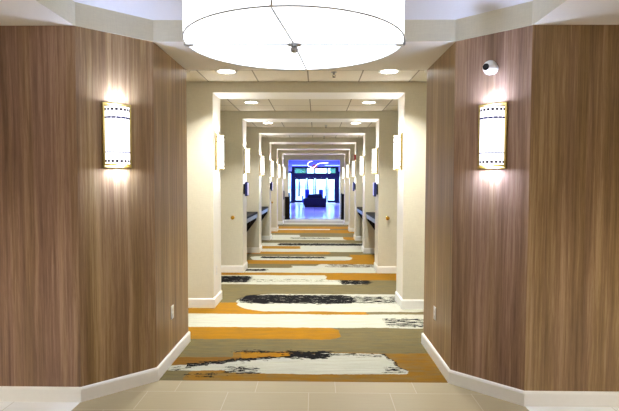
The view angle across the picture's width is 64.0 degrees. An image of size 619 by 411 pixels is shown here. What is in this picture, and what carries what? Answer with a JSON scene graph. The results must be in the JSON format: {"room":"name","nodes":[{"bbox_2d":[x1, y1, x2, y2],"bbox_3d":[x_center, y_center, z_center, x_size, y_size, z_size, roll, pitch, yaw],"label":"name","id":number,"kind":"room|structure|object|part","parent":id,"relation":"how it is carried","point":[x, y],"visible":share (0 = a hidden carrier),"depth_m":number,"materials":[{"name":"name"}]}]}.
{"room":"hotel corridor","nodes":[
{"label":"hotel corridor","id":0,"kind":"room"},
{"bbox_2d":[0,26,187,386],"bbox_3d":[-2.617,0.045,4.141,2.854,2.631,1.335,0,3,1],"label":"wall","id":1,"kind":"structure","parent":0,"point":[94,258],"depth_m":3.51,"materials":[{"name":"brown wood"}]},
{"bbox_2d":[0,331,190,401],"bbox_3d":[-2.613,1.306,4.197,2.870,0.105,1.367,0,3,1],"label":"baseboard","id":2,"kind":"structure","parent":1,"relation":"attached to","point":[96,390],"depth_m":3.55,"materials":[{"name":"paint"}]},
{"bbox_2d":[102,102,131,167],"bbox_3d":[-1.380,-0.507,3.585,0.208,0.467,0.093,-2,3,-42],"label":"wall sconce","id":3,"kind":"object","parent":1,"relation":"attached to","point":[116,118],"visible":1,"depth_m":3.54,"materials":[{"name":"white glass"}]},
{"bbox_2d":[171,305,173,319],"bbox_3d":[-1.189,0.924,4.296,0.009,0.116,0.072,0,3,1],"label":"outlet plate","id":4,"kind":"object","parent":1,"relation":"attached to","point":[172,306],"visible":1,"depth_m":4.29,"materials":[{"name":"white plastic"}]},
{"bbox_2d":[283,154,315,154],"bbox_3d":[0.187,-2.177,20.312,3.700,0.060,2.620,0,3,1],"label":"ceiling","id":5,"kind":"structure","parent":0,"point":[283,154],"depth_m":21.28,"materials":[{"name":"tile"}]},
{"bbox_2d":[73,0,532,19],"bbox_3d":[-0.064,-1.374,2.362,3.328,0.060,2.988,0,3,1],"label":"ceiling","id":6,"kind":"structure","parent":0,"point":[148,9],"depth_m":3.49,"materials":[{"name":"paint"}]},
{"bbox_2d":[182,0,405,69],"bbox_3d":[-0.072,-1.040,2.377,1.066,0.610,1.051,0,3,1],"label":"drum pendant","id":7,"kind":"object","parent":6,"relation":"hanging from","point":[266,34],"visible":1,"depth_m":2.21,"materials":[{"name":"white fabric"}]},
{"bbox_2d":[186,82,426,299],"bbox_3d":[-0.013,-0.150,6.330,3.500,2.840,0.480,0,3,1],"label":"wall","id":8,"kind":"structure","parent":0,"point":[203,98],"depth_m":6.10,"materials":[{"name":"paint"}]},
{"bbox_2d":[188,290,221,307],"bbox_3d":[-1.471,1.203,6.404,0.592,0.120,0.494,0,3,1],"label":"baseboard","id":9,"kind":"structure","parent":8,"relation":"attached to","point":[192,302],"depth_m":6.16,"materials":[{"name":"paint"}]},
{"bbox_2d":[215,133,223,169],"bbox_3d":[-1.137,-0.684,6.322,0.093,0.467,0.208,0,3,1],"label":"wall sconce","id":10,"kind":"object","parent":8,"relation":"attached to","point":[219,139],"visible":1,"depth_m":6.25,"materials":[{"name":"white glass"}]},
{"bbox_3d":[-1.172,-0.684,6.323,0.021,0.467,0.208,0,3,1],"label":"frame","id":11,"kind":"part","parent":10,"relation":"part of","materials":[{"name":"gold metal"}]},
{"bbox_2d":[217,135,223,167],"bbox_3d":[-1.133,-0.684,6.322,0.078,0.410,0.176,0,3,1],"label":"diffuser","id":12,"kind":"object","parent":10,"relation":"attached to","point":[220,139],"depth_m":6.25,"materials":[{"name":"white glass"}]},
{"bbox_2d":[393,133,401,170],"bbox_3d":[1.114,-0.676,6.291,0.093,0.467,0.208,0,3,1],"label":"wall sconce","id":13,"kind":"object","parent":8,"relation":"attached to","point":[397,165],"visible":1,"depth_m":6.22,"materials":[{"name":"white glass"}]},
{"bbox_2d":[393,135,399,168],"bbox_3d":[1.109,-0.676,6.291,0.078,0.410,0.176,0,3,1],"label":"diffuser","id":14,"kind":"object","parent":13,"relation":"attached to","point":[396,165],"depth_m":6.22,"materials":[{"name":"white glass"}]},
{"bbox_3d":[1.149,-0.676,6.291,0.021,0.467,0.208,0,3,1],"label":"frame","id":15,"kind":"part","parent":13,"relation":"part of","materials":[{"name":"gold metal"}]},
{"bbox_2d":[395,291,423,308],"bbox_3d":[1.437,1.214,6.364,0.592,0.120,0.494,0,3,1],"label":"baseboard","id":16,"kind":"structure","parent":8,"relation":"attached to","point":[403,303],"depth_m":6.12,"materials":[{"name":"paint"}]},
{"bbox_2d":[186,70,426,81],"bbox_3d":[-0.022,-1.509,5.366,3.700,0.060,1.325,0,3,1],"label":"ceiling","id":17,"kind":"structure","parent":0,"point":[193,75],"depth_m":5.73,"materials":[{"name":"tile"}]},
{"bbox_2d":[216,70,236,73],"bbox_3d":[-0.920,-1.482,5.483,0.240,0.009,0.240,0,3,1],"label":"recessed light","id":18,"kind":"object","parent":17,"relation":"in","point":[217,71],"visible":0.79,"depth_m":5.47,"materials":[{"name":"white plastic"}]},
{"bbox_2d":[378,70,399,73],"bbox_3d":[0.880,-1.476,5.458,0.240,0.009,0.240,0,3,1],"label":"recessed light","id":19,"kind":"object","parent":17,"relation":"in","point":[379,71],"visible":0.77,"depth_m":5.45,"materials":[{"name":"white plastic"}]},
{"bbox_2d":[220,111,397,265],"bbox_3d":[0.021,-0.260,8.778,3.500,2.840,0.480,0,3,1],"label":"wall","id":20,"kind":"structure","parent":0,"point":[232,123],"depth_m":8.54,"materials":[{"name":"paint"}]},
{"bbox_2d":[221,262,247,272],"bbox_3d":[-1.437,1.094,8.852,0.592,0.120,0.494,0,3,1],"label":"baseboard","id":21,"kind":"structure","parent":20,"relation":"attached to","point":[224,268],"depth_m":8.61,"materials":[{"name":"paint"}]},
{"bbox_2d":[243,182,248,195],"bbox_3d":[-1.114,-0.288,8.672,0.078,0.250,0.170,0,3,1],"label":"tablet","id":22,"kind":"object","parent":20,"relation":"attached to","point":[246,185],"visible":1,"depth_m":8.60,"materials":[{"name":"blue plastic"}]},
{"bbox_2d":[244,147,249,173],"bbox_3d":[-1.103,-0.793,8.770,0.093,0.467,0.208,0,3,1],"label":"wall sconce","id":23,"kind":"object","parent":20,"relation":"attached to","point":[246,150],"visible":1,"depth_m":8.69,"materials":[{"name":"white glass"}]},
{"bbox_3d":[-1.138,-0.793,8.770,0.021,0.467,0.208,0,3,1],"label":"frame","id":24,"kind":"part","parent":23,"relation":"part of","materials":[{"name":"gold metal"}]},
{"bbox_2d":[372,147,377,173],"bbox_3d":[1.148,-0.785,8.739,0.093,0.467,0.208,0,3,1],"label":"wall sconce","id":25,"kind":"object","parent":20,"relation":"attached to","point":[374,151],"visible":1,"depth_m":8.66,"materials":[{"name":"white glass"}]},
{"bbox_3d":[1.183,-0.785,8.738,0.021,0.467,0.208,0,3,1],"label":"frame","id":26,"kind":"part","parent":25,"relation":"part of","materials":[{"name":"white glass"}]},
{"bbox_2d":[373,182,377,196],"bbox_3d":[1.153,-0.280,8.641,0.078,0.250,0.170,0,3,1],"label":"tablet","id":27,"kind":"object","parent":20,"relation":"attached to","point":[375,185],"visible":1,"depth_m":8.57,"materials":[{"name":"blue plastic"}]},
{"bbox_2d":[374,262,395,272],"bbox_3d":[1.471,1.104,8.812,0.592,0.120,0.494,0,3,1],"label":"baseboard","id":28,"kind":"structure","parent":20,"relation":"attached to","point":[379,269],"depth_m":8.57,"materials":[{"name":"paint"}]},
{"bbox_2d":[220,99,397,110],"bbox_3d":[0.008,-1.604,7.491,3.700,0.060,1.970,0,3,1],"label":"ceiling","id":29,"kind":"structure","parent":0,"point":[225,104],"depth_m":7.86,"materials":[{"name":"tile"}]},
{"bbox_2d":[243,101,258,103],"bbox_3d":[-0.891,-1.575,7.570,0.240,0.009,0.240,0,3,1],"label":"recessed light","id":30,"kind":"object","parent":29,"relation":"in","point":[246,102],"visible":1,"depth_m":7.56,"materials":[{"name":"white plastic"}]},
{"bbox_2d":[361,101,376,103],"bbox_3d":[0.909,-1.569,7.545,0.240,0.009,0.240,0,3,1],"label":"recessed light","id":31,"kind":"object","parent":29,"relation":"in","point":[363,102],"visible":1,"depth_m":7.53,"materials":[{"name":"white"}]},
{"bbox_2d":[0,203,618,410],"bbox_3d":[0.157,0.759,18.902,9.200,0.100,40.900,0,3,1],"label":"floor","id":32,"kind":"structure","parent":0,"point":[310,306],"depth_m":4.69,"materials":[{"name":"carpet"}]},
{"bbox_2d":[285,193,289,218],"bbox_3d":[-0.951,0.026,21.438,0.220,1.130,0.400,0,3,1],"label":"podium","id":33,"kind":"object","parent":32,"relation":"on","point":[287,199],"visible":0.96,"depth_m":21.25,"materials":[{"name":"brown wood"}]},
{"bbox_2d":[302,189,308,204],"bbox_3d":[-0.164,-0.582,35.195,0.720,1.121,0.640,0,3,1],"label":"armchair","id":34,"kind":"object","parent":32,"relation":"on","point":[306,190],"visible":0.54,"depth_m":34.87,"materials":[{"name":"blue fabric"}]},
{"bbox_3d":[-0.167,-0.796,34.925,0.300,0.670,0.120,0,3,1],"label":"backrest","id":35,"kind":"part","parent":34,"relation":"part of","materials":[{"name":"blue fabric"}]},
{"bbox_2d":[304,194,325,206],"bbox_3d":[0.374,-0.348,32.915,1.460,0.858,0.960,0,3,1],"label":"sofa","id":36,"kind":"object","parent":32,"relation":"on","point":[313,200],"visible":0.98,"depth_m":32.45,"materials":[{"name":"blue fabric"}]},
{"bbox_3d":[0.374,-0.249,32.920,1.460,0.500,0.960,0,3,1],"label":"seat","id":37,"kind":"part","parent":36,"relation":"part of","materials":[{"name":"fabric"}]},
{"bbox_3d":[0.374,-0.638,32.902,1.070,0.278,0.400,0,3,1],"label":"backrest","id":38,"kind":"part","parent":36,"relation":"part of","materials":[{"name":"fabric"}]},
{"bbox_2d":[341,193,343,219],"bbox_3d":[1.464,0.035,21.405,0.220,1.130,0.400,0,3,1],"label":"podium","id":39,"kind":"object","parent":32,"relation":"on","point":[342,195],"visible":0.65,"depth_m":21.22,"materials":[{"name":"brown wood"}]},
{"bbox_2d":[0,0,618,72],"bbox_3d":[-0.074,-1.235,1.598,8.000,0.169,6.500,0,3,1],"label":"ceiling","id":40,"kind":"structure","parent":0,"point":[414,55],"depth_m":3.35,"materials":[{"name":"paint"}]},
{"bbox_2d":[246,127,375,247],"bbox_3d":[0.055,-0.368,11.205,3.500,2.840,0.480,0,3,1],"label":"wall","id":41,"kind":"structure","parent":0,"point":[253,134],"depth_m":10.96,"materials":[{"name":"paint"}]},
{"bbox_2d":[247,245,261,252],"bbox_3d":[-1.403,0.985,11.279,0.592,0.120,0.494,0,3,1],"label":"baseboard","id":42,"kind":"structure","parent":41,"relation":"attached to","point":[249,249],"depth_m":11.03,"materials":[{"name":"paint"}]},
{"bbox_2d":[260,155,263,175],"bbox_3d":[-1.069,-0.902,11.197,0.093,0.467,0.208,0,3,1],"label":"wall sconce","id":43,"kind":"object","parent":41,"relation":"attached to","point":[261,156],"visible":1,"depth_m":11.12,"materials":[{"name":"white glass"}]},
{"bbox_2d":[261,156,263,174],"bbox_3d":[-1.065,-0.902,11.197,0.078,0.410,0.176,0,3,1],"label":"diffuser","id":44,"kind":"object","parent":43,"relation":"attached to","point":[262,157],"depth_m":11.13,"materials":[{"name":"white glass"}]},
{"bbox_2d":[360,155,363,175],"bbox_3d":[1.182,-0.894,11.166,0.093,0.467,0.208,0,3,1],"label":"wall sconce","id":45,"kind":"object","parent":41,"relation":"attached to","point":[361,157],"visible":1,"depth_m":11.09,"materials":[{"name":"white glass"}]},
{"bbox_2d":[360,157,362,174],"bbox_3d":[1.177,-0.894,11.166,0.078,0.410,0.176,0,3,1],"label":"diffuser","id":46,"kind":"object","parent":45,"relation":"attached to","point":[361,158],"depth_m":11.10,"materials":[{"name":"white glass"}]},
{"bbox_2d":[362,246,374,253],"bbox_3d":[1.505,0.996,11.239,0.592,0.120,0.494,0,3,1],"label":"baseboard","id":47,"kind":"structure","parent":41,"relation":"attached to","point":[364,250],"depth_m":10.99,"materials":[{"name":"paint"}]},
{"bbox_2d":[246,122,375,126],"bbox_3d":[0.042,-1.713,9.929,3.700,0.060,1.950,0,3,1],"label":"ceiling","id":48,"kind":"structure","parent":0,"point":[248,124],"depth_m":10.43,"materials":[{"name":"tile"}]},
{"bbox_2d":[261,137,362,235],"bbox_3d":[0.089,-0.479,13.682,3.500,2.840,0.480,0,3,1],"label":"wall","id":49,"kind":"structure","parent":0,"point":[266,142],"depth_m":13.44,"materials":[{"name":"paint"}]},
{"bbox_2d":[261,234,271,239],"bbox_3d":[-1.369,0.874,13.756,0.592,0.120,0.494,0,3,1],"label":"baseboard","id":50,"kind":"structure","parent":49,"relation":"attached to","point":[270,236],"depth_m":13.51,"materials":[{"name":"paint"}]},
{"bbox_2d":[270,160,273,176],"bbox_3d":[-1.034,-1.013,13.674,0.093,0.467,0.208,0,3,1],"label":"wall sconce","id":51,"kind":"object","parent":49,"relation":"attached to","point":[271,162],"visible":1,"depth_m":13.60,"materials":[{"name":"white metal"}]},
{"bbox_2d":[271,161,273,175],"bbox_3d":[-1.030,-1.013,13.674,0.078,0.410,0.176,0,3,1],"label":"diffuser","id":52,"kind":"object","parent":51,"relation":"attached to","point":[272,162],"depth_m":13.61,"materials":[{"name":"white glass"}]},
{"bbox_2d":[352,160,355,177],"bbox_3d":[1.216,-1.005,13.643,0.093,0.467,0.208,0,3,1],"label":"wall sconce","id":53,"kind":"object","parent":49,"relation":"attached to","point":[353,162],"visible":1,"depth_m":13.56,"materials":[{"name":"white glass"}]},
{"bbox_2d":[352,161,354,176],"bbox_3d":[1.212,-1.005,13.643,0.078,0.410,0.176,0,3,1],"label":"diffuser","id":54,"kind":"object","parent":53,"relation":"attached to","point":[353,162],"depth_m":13.57,"materials":[{"name":"white glass"}]},
{"bbox_2d":[354,235,361,240],"bbox_3d":[1.539,0.885,13.716,0.592,0.120,0.494,0,3,1],"label":"baseboard","id":55,"kind":"structure","parent":49,"relation":"attached to","point":[356,238],"depth_m":13.47,"materials":[{"name":"paint"}]},
{"bbox_2d":[261,135,362,137],"bbox_3d":[0.076,-1.823,12.381,3.700,0.060,2.000,0,3,1],"label":"ceiling","id":56,"kind":"structure","parent":0,"point":[290,136],"depth_m":13.07,"materials":[{"name":"paint"}]},
{"bbox_2d":[271,145,354,227],"bbox_3d":[0.124,-0.590,16.160,3.500,2.840,0.480,0,3,1],"label":"wall","id":57,"kind":"structure","parent":0,"point":[274,148],"depth_m":15.92,"materials":[{"name":"paint"}]},
{"bbox_2d":[277,164,279,177],"bbox_3d":[-1.000,-1.124,16.151,0.093,0.467,0.208,0,3,1],"label":"wall sconce","id":58,"kind":"object","parent":57,"relation":"attached to","point":[278,165],"visible":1,"depth_m":16.07,"materials":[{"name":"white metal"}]},
{"bbox_2d":[347,164,349,177],"bbox_3d":[1.251,-1.116,16.120,0.093,0.467,0.208,0,3,1],"label":"wall sconce","id":59,"kind":"object","parent":57,"relation":"attached to","point":[348,166],"visible":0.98,"depth_m":16.04,"materials":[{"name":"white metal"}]},
{"bbox_2d":[271,144,354,144],"bbox_3d":[0.111,-1.933,14.858,3.700,0.060,2.000,0,3,1],"label":"ceiling","id":60,"kind":"structure","parent":0,"point":[271,144],"depth_m":15.78,"materials":[{"name":"paint"}]},
{"bbox_2d":[278,150,348,221],"bbox_3d":[0.161,-0.710,18.827,3.500,2.840,0.480,0,3,1],"label":"wall","id":61,"kind":"structure","parent":0,"point":[345,153],"depth_m":18.57,"materials":[{"name":"paint"}]},
{"bbox_2d":[342,167,344,178],"bbox_3d":[1.288,-1.235,18.788,0.093,0.467,0.208,0,3,1],"label":"wall sconce","id":62,"kind":"object","parent":61,"relation":"attached to","point":[343,168],"visible":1,"depth_m":18.71,"materials":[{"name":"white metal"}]},
{"bbox_2d":[283,155,343,215],"bbox_3d":[0.203,-0.844,21.833,3.500,2.840,0.300,0,3,1],"label":"wall","id":63,"kind":"structure","parent":0,"point":[286,158],"depth_m":21.64,"materials":[{"name":"paint"}]},
{"bbox_2d":[289,160,339,165],"bbox_3d":[0.330,-2.766,30.555,9.200,0.100,17.300,0,3,1],"label":"ceiling","id":64,"kind":"structure","parent":0,"point":[291,162],"depth_m":32.07,"materials":[{"name":"paint"}]},
{"bbox_2d":[307,161,320,168],"bbox_3d":[0.505,-2.453,29.917,1.292,0.479,0.738,0,3,1],"label":"chandelier","id":65,"kind":"object","parent":64,"relation":"hanging from","point":[314,166],"visible":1,"depth_m":29.95,"materials":[{"name":"white"}]},
{"bbox_2d":[292,166,338,166],"bbox_3d":[0.452,-3.136,39.272,3.700,0.140,0.150,0,3,1],"label":"wall","id":66,"kind":"structure","parent":0,"point":[292,166],"depth_m":39.20,"materials":[{"name":"paint"}]},
{"bbox_2d":[292,167,338,202],"bbox_3d":[0.447,-1.635,39.294,3.700,2.860,0.260,0,3,1],"label":"door","id":67,"kind":"structure","parent":66,"relation":"in","point":[326,176],"depth_m":39.23,"materials":[{"name":"blue metal"}]},
{"bbox_2d":[423,25,618,391],"bbox_3d":[2.528,0.063,4.069,2.854,2.631,1.335,0,3,1],"label":"wall","id":68,"kind":"structure","parent":0,"point":[521,260],"depth_m":3.45,"materials":[{"name":"brown wood"}]},
{"bbox_2d":[36,0,565,41],"bbox_3d":[-0.064,-1.264,2.367,3.128,0.161,2.788,0,3,1],"label":"trim","id":69,"kind":"structure","parent":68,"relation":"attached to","point":[526,14],"depth_m":3.59,"materials":[{"name":"paint"}]},
{"bbox_2d":[433,306,435,320],"bbox_3d":[1.099,0.945,4.354,0.009,0.116,0.072,0,3,1],"label":"outlet plate","id":70,"kind":"object","parent":68,"relation":"attached to","point":[434,307],"visible":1,"depth_m":4.34,"materials":[{"name":"white plastic"}]},
{"bbox_2d":[483,60,498,74],"bbox_3d":[1.280,-0.977,3.509,0.100,0.100,0.119,3,4,44],"label":"security camera","id":71,"kind":"object","parent":68,"relation":"attached to","point":[490,67],"visible":1,"depth_m":3.47,"materials":[{"name":"white plastic"}]},
{"bbox_2d":[478,102,507,168],"bbox_3d":[1.292,-0.497,3.536,0.208,0.467,0.093,3,4,44],"label":"wall sconce","id":72,"kind":"object","parent":68,"relation":"attached to","point":[492,118],"visible":1,"depth_m":3.49,"materials":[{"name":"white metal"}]},
{"bbox_3d":[1.320,-0.498,3.566,0.200,0.455,0.012,3,4,44],"label":"plate","id":73,"kind":"part","parent":72,"relation":"part of","materials":[{"name":"white glass"}]},
{"bbox_2d":[421,333,618,406],"bbox_3d":[2.516,1.325,4.126,2.870,0.105,1.367,0,3,1],"label":"baseboard","id":74,"kind":"structure","parent":68,"relation":"attached to","point":[500,391],"depth_m":3.46,"materials":[{"name":"paint"}]},
{"bbox_3d":[-2.773,-2.967,39.324,2.750,0.500,0.150,0,3,1],"label":"wall","id":75,"kind":"structure","parent":0,"visible":0},
{"bbox_2d":[289,171,291,202],"bbox_3d":[-2.778,-1.468,39.376,2.750,2.500,0.120,0,3,1],"label":"window","id":76,"kind":"structure","parent":75,"relation":"in","point":[289,171],"depth_m":39.30,"materials":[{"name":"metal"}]},
{"bbox_3d":[-1.739,-0.448,13.426,0.150,2.790,17.285,0,3,1],"label":"wall","id":77,"kind":"structure","parent":0,"visible":0},
{"bbox_2d":[247,212,257,230],"bbox_3d":[-1.438,0.510,10.049,0.547,0.860,1.944,0,3,1],"label":"countertop","id":78,"kind":"structure","parent":77,"relation":"attached to","point":[251,216],"depth_m":10.34,"materials":[{"name":"stone"}]},
{"bbox_2d":[261,206,268,220],"bbox_3d":[-1.404,0.400,12.501,0.547,0.860,1.994,0,3,1],"label":"countertop","id":79,"kind":"structure","parent":77,"relation":"attached to","point":[264,209],"depth_m":12.91,"materials":[{"name":"stone"}]},
{"bbox_3d":[1.910,-0.435,13.376,0.150,2.790,17.285,0,3,1],"label":"wall","id":80,"kind":"structure","parent":0,"visible":0},
{"bbox_2d":[357,207,362,219],"bbox_3d":[1.543,0.411,12.460,0.547,0.860,1.994,0,3,1],"label":"countertop","id":81,"kind":"structure","parent":80,"relation":"attached to","point":[359,209],"depth_m":12.60,"materials":[{"name":"stone"}]},
{"bbox_2d":[366,212,374,229],"bbox_3d":[1.509,0.520,10.008,0.547,0.860,1.944,0,3,1],"label":"countertop","id":82,"kind":"structure","parent":80,"relation":"attached to","point":[370,216],"depth_m":10.42,"materials":[{"name":"stone"}]},
{"label":"outside","id":83,"kind":"structure","parent":0,"visible":0},
{"bbox_2d":[289,189,339,200],"bbox_3d":[1.145,-2.350,89.727,120.000,0.180,100.500,0,3,1],"label":"ground","id":84,"kind":"structure","parent":83,"point":[302,191],"depth_m":76.88,"materials":[{"name":"white"}]},
{"bbox_2d":[295,168,305,195],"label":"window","id":85,"kind":"structure","parent":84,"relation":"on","point":[297,170],"depth_m":59.71,"materials":[{"name":"clear glass"}]},
{"bbox_3d":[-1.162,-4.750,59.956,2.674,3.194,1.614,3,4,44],"label":"crown","id":86,"kind":"part","parent":85,"relation":"part of","materials":[{"name":"teal glass"}]}
]}

